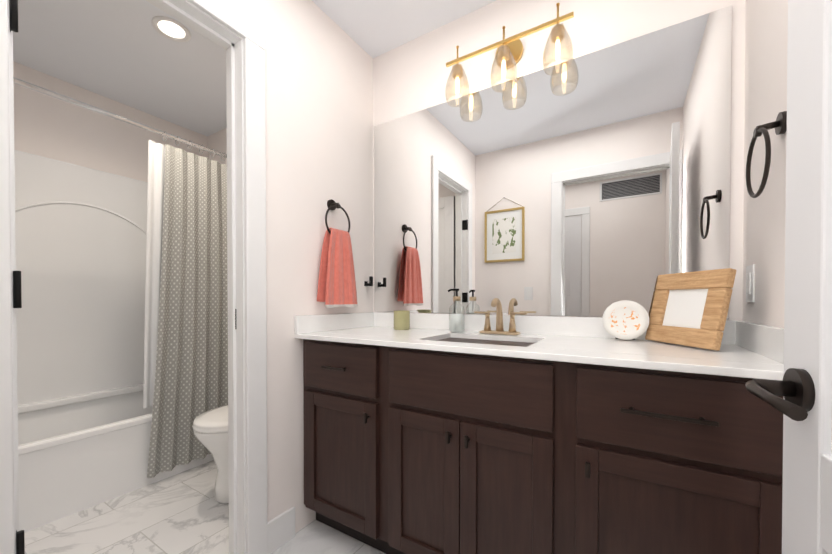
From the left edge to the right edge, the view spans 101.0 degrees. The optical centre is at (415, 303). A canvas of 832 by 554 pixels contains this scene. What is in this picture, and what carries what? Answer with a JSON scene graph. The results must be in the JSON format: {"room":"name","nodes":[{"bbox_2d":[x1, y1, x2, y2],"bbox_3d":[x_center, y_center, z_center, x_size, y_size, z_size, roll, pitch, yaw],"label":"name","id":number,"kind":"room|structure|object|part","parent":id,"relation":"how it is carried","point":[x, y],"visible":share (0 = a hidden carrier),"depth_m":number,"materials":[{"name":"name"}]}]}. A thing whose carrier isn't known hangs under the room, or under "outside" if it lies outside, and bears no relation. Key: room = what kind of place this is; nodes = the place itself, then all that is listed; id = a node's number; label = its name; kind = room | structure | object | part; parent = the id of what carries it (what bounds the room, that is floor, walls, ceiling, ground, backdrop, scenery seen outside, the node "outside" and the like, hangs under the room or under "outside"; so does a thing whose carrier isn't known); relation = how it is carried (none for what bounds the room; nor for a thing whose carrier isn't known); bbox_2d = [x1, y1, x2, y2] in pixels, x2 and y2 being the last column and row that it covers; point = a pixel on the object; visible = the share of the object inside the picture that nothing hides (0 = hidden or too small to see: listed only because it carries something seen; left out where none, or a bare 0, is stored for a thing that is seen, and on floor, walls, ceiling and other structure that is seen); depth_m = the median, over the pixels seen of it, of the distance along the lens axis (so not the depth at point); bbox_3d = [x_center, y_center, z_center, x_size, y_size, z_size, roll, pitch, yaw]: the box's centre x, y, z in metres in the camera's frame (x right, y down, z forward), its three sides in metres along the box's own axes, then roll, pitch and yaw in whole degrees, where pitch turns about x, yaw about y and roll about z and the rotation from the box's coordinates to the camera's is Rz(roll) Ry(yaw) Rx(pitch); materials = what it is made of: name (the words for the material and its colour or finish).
{"room":"bathroom","nodes":[
{"label":"bathroom","id":0,"kind":"room"},
{"bbox_2d":[13,61,207,181],"bbox_3d":[-2.263,-0.200,2.252,0.100,2.440,1.680,0,1,32],"label":"wall","id":1,"kind":"structure","parent":0,"point":[47,126],"depth_m":2.27,"materials":[{"name":"paint"}]},
{"bbox_2d":[24,460,385,553],"bbox_3d":[-0.739,1.059,1.413,3.590,0.060,1.730,0,1,32],"label":"floor","id":2,"kind":"structure","parent":0,"point":[185,512],"depth_m":1.56,"materials":[{"name":"tile"}]},
{"bbox_2d":[14,150,213,532],"bbox_3d":[-1.867,0.062,2.068,0.766,1.920,1.573,0,1,32],"label":"bathtub","id":3,"kind":"object","parent":2,"relation":"on","point":[84,424],"visible":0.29,"depth_m":2.14,"materials":[{"name":"ceramic"}]},
{"bbox_2d":[192,405,228,502],"bbox_3d":[-0.890,0.618,1.973,0.450,0.810,0.703,0,1,32],"label":"toilet","id":4,"kind":"object","parent":2,"relation":"on","point":[210,429],"visible":0.06,"depth_m":1.73,"materials":[{"name":"ceramic"}]},
{"bbox_2d":[295,336,783,553],"bbox_3d":[0.280,0.592,1.345,1.584,0.876,0.560,0,1,32],"label":"bathroom vanity","id":5,"kind":"object","parent":2,"relation":"on","point":[427,433],"depth_m":1.01,"materials":[{"name":"brown wood"}]},
{"bbox_2d":[294,312,783,375],"bbox_3d":[0.281,0.104,1.341,1.584,0.100,0.558,0,1,32],"label":"countertop","id":6,"kind":"structure","parent":5,"relation":"on","point":[586,337],"depth_m":1.31,"materials":[{"name":"white stone"}]},
{"bbox_2d":[394,310,409,329],"bbox_3d":[-0.073,0.082,1.749,0.082,0.095,0.082,0,1,32],"label":"candle","id":7,"kind":"object","parent":6,"relation":"on","point":[401,319],"visible":1,"depth_m":1.71,"materials":[{"name":"green wax"}]},
{"bbox_2d":[448,289,464,332],"bbox_3d":[0.191,0.030,1.603,0.072,0.202,0.072,0,1,32],"label":"soap dispenser","id":8,"kind":"object","parent":6,"relation":"on","point":[457,323],"visible":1,"depth_m":1.58,"materials":[{"name":"clear glass"}]},
{"bbox_2d":[426,332,533,343],"bbox_3d":[0.256,0.201,1.330,0.434,0.117,0.315,0,1,32],"label":"sink","id":9,"kind":"object","parent":6,"relation":"in","point":[453,335],"depth_m":1.43,"materials":[{"name":"white ceramic"}]},
{"bbox_2d":[474,298,526,334],"bbox_3d":[0.352,0.053,1.484,0.236,0.158,0.120,0,1,32],"label":"faucet","id":10,"kind":"object","parent":6,"relation":"on","point":[496,302],"visible":1,"depth_m":1.50,"materials":[{"name":"gold metal"}]},
{"bbox_2d":[645,268,735,350],"bbox_3d":[0.912,0.022,1.119,0.095,0.240,0.270,12,0,-3],"label":"photo frame","id":11,"kind":"object","parent":6,"relation":"on","point":[690,309],"visible":0.96,"depth_m":1.08,"materials":[{"name":"brown wood"}]},
{"bbox_2d":[13,0,495,136],"bbox_3d":[-1.099,-1.435,0.803,3.590,0.060,3.100,0,1,32],"label":"ceiling","id":12,"kind":"structure","parent":0,"point":[125,52],"depth_m":1.88,"materials":[{"name":"paint"}]},
{"bbox_2d":[152,16,190,41],"bbox_3d":[-1.257,-1.410,1.766,0.164,0.010,0.164,0,1,32],"label":"recessed light","id":13,"kind":"object","parent":12,"relation":"in","point":[170,28],"visible":1,"depth_m":1.76,"materials":[{"name":"paint"}]},
{"bbox_2d":[226,0,372,533],"bbox_3d":[-0.705,-0.191,1.349,0.100,2.440,1.580,0,1,32],"label":"wall","id":14,"kind":"structure","parent":0,"point":[319,100],"depth_m":1.55,"materials":[{"name":"paint"}]},
{"bbox_2d":[0,0,267,553],"bbox_3d":[-0.860,-0.033,1.100,0.136,2.130,0.760,0,1,32],"label":"door frame","id":15,"kind":"structure","parent":14,"relation":"attached to","point":[236,34],"depth_m":1.33,"materials":[{"name":"paint"}]},
{"bbox_2d":[267,506,294,537],"bbox_3d":[-0.531,0.960,1.755,0.017,0.130,0.685,0,1,32],"label":"baseboard","id":16,"kind":"structure","parent":14,"relation":"attached to","point":[287,517],"depth_m":1.46,"materials":[{"name":"paint"}]},
{"bbox_2d":[325,199,349,233],"bbox_3d":[-0.400,-0.416,1.693,0.056,0.203,0.169,0,1,32],"label":"towel ring","id":17,"kind":"object","parent":14,"relation":"attached to","point":[332,204],"visible":0.85,"depth_m":1.68,"materials":[{"name":"brown metal"}]},
{"bbox_2d":[317,228,357,307],"bbox_3d":[-0.380,-0.173,1.682,0.071,0.383,0.228,0,1,32],"label":"hanging towel","id":18,"kind":"object","parent":17,"relation":"hanging from","point":[336,284],"visible":1,"depth_m":1.64,"materials":[{"name":"fabric"}]},
{"bbox_2d":[364,276,372,285],"bbox_3d":[-0.266,-0.127,1.925,0.044,0.054,0.024,0,1,32],"label":"robe hook","id":19,"kind":"object","parent":14,"relation":"attached to","point":[366,283],"visible":1,"depth_m":1.92,"materials":[{"name":"black metal"}]},
{"bbox_2d":[207,0,745,320],"bbox_3d":[-0.311,-0.198,2.093,3.590,2.440,0.100,0,1,32],"label":"wall","id":20,"kind":"structure","parent":0,"point":[411,77],"depth_m":1.52,"materials":[{"name":"paint"}]},
{"bbox_2d":[13,77,226,157],"bbox_3d":[-1.556,-0.991,1.866,0.056,0.056,1.575,0,1,32],"label":"curtain rod","id":21,"kind":"object","parent":20,"relation":"attached to","point":[20,82],"visible":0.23,"depth_m":1.78,"materials":[{"name":"silver metal"}]},
{"bbox_2d":[143,131,227,477],"bbox_3d":[-1.339,-0.025,2.188,0.114,1.972,0.668,0,1,32],"label":"shower curtain","id":22,"kind":"object","parent":21,"relation":"hanging from","point":[186,346],"visible":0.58,"depth_m":2.06,"materials":[{"name":"fabric"}]},
{"bbox_2d":[445,3,573,106],"bbox_3d":[0.390,-1.076,1.505,0.556,0.254,0.147,0,1,32],"label":"sconce","id":23,"kind":"object","parent":20,"relation":"attached to","point":[509,50],"depth_m":1.48,"materials":[{"name":"gold metal"}]},
{"bbox_3d":[0.194,-1.019,1.608,0.021,0.083,0.021,0,1,23],"label":"vanity light bulb","id":24,"kind":"part","parent":23,"relation":"part of","materials":[{"name":"white glass"}]},
{"bbox_3d":[0.381,-1.018,1.492,0.021,0.083,0.021,0,1,23],"label":"vanity light bulb","id":25,"kind":"part","parent":23,"relation":"part of","materials":[{"name":"white glass"}]},
{"bbox_3d":[0.569,-1.016,1.377,0.021,0.083,0.021,0,1,23],"label":"vanity light bulb","id":26,"kind":"part","parent":23,"relation":"part of","materials":[{"name":"white glass"}]},
{"bbox_2d":[374,5,731,319],"bbox_3d":[0.416,-0.483,1.576,1.543,1.069,0.009,0,1,32],"label":"mirror","id":27,"kind":"object","parent":20,"relation":"attached to","point":[595,184],"visible":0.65,"depth_m":1.44,"materials":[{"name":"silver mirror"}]},
{"bbox_2d":[742,0,787,327],"bbox_3d":[0.360,-0.175,-0.143,0.100,2.440,3.000,0,1,32],"label":"wall","id":28,"kind":"structure","parent":0,"point":[765,101],"depth_m":0.97,"materials":[{"name":"paint"}]},
{"bbox_2d":[746,264,754,301],"bbox_3d":[1.048,-0.064,1.079,0.008,0.116,0.072,0,1,32],"label":"light switch","id":29,"kind":"object","parent":28,"relation":"attached to","point":[750,283],"visible":0.98,"depth_m":1.06,"materials":[{"name":"plastic"}]},
{"bbox_2d":[734,321,783,363],"bbox_3d":[0.941,0.099,0.921,0.019,0.080,0.538,0,1,32],"label":"backsplash","id":30,"kind":"structure","parent":28,"relation":"attached to","point":[765,340],"depth_m":0.93,"materials":[{"name":"white stone"}]},
{"bbox_2d":[746,111,786,197],"bbox_3d":[0.892,-0.375,0.866,0.056,0.203,0.169,0,1,32],"label":"towel ring","id":31,"kind":"object","parent":28,"relation":"attached to","point":[779,124],"visible":0.98,"depth_m":0.85,"materials":[{"name":"brown metal"}]},
{"bbox_2d":[745,0,831,553],"bbox_3d":[0.400,0.022,0.179,0.165,2.020,0.766,0,1,28],"label":"entry door","id":32,"kind":"structure","parent":28,"relation":"in","point":[804,389],"depth_m":0.46,"materials":[{"name":"paint"}]},
{"bbox_3d":[0.797,0.081,1.307,0.064,0.105,0.026,0,1,32],"label":"plate","id":33,"kind":"object","parent":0,"visible":0},
{"bbox_2d":[602,300,648,339],"bbox_3d":[0.775,0.060,1.271,0.148,0.148,0.015,0,-13,32],"label":"decorative plate","id":34,"kind":"object","parent":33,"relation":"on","point":[625,319],"visible":1,"depth_m":1.27,"materials":[{"name":"white ceramic"}]}
]}

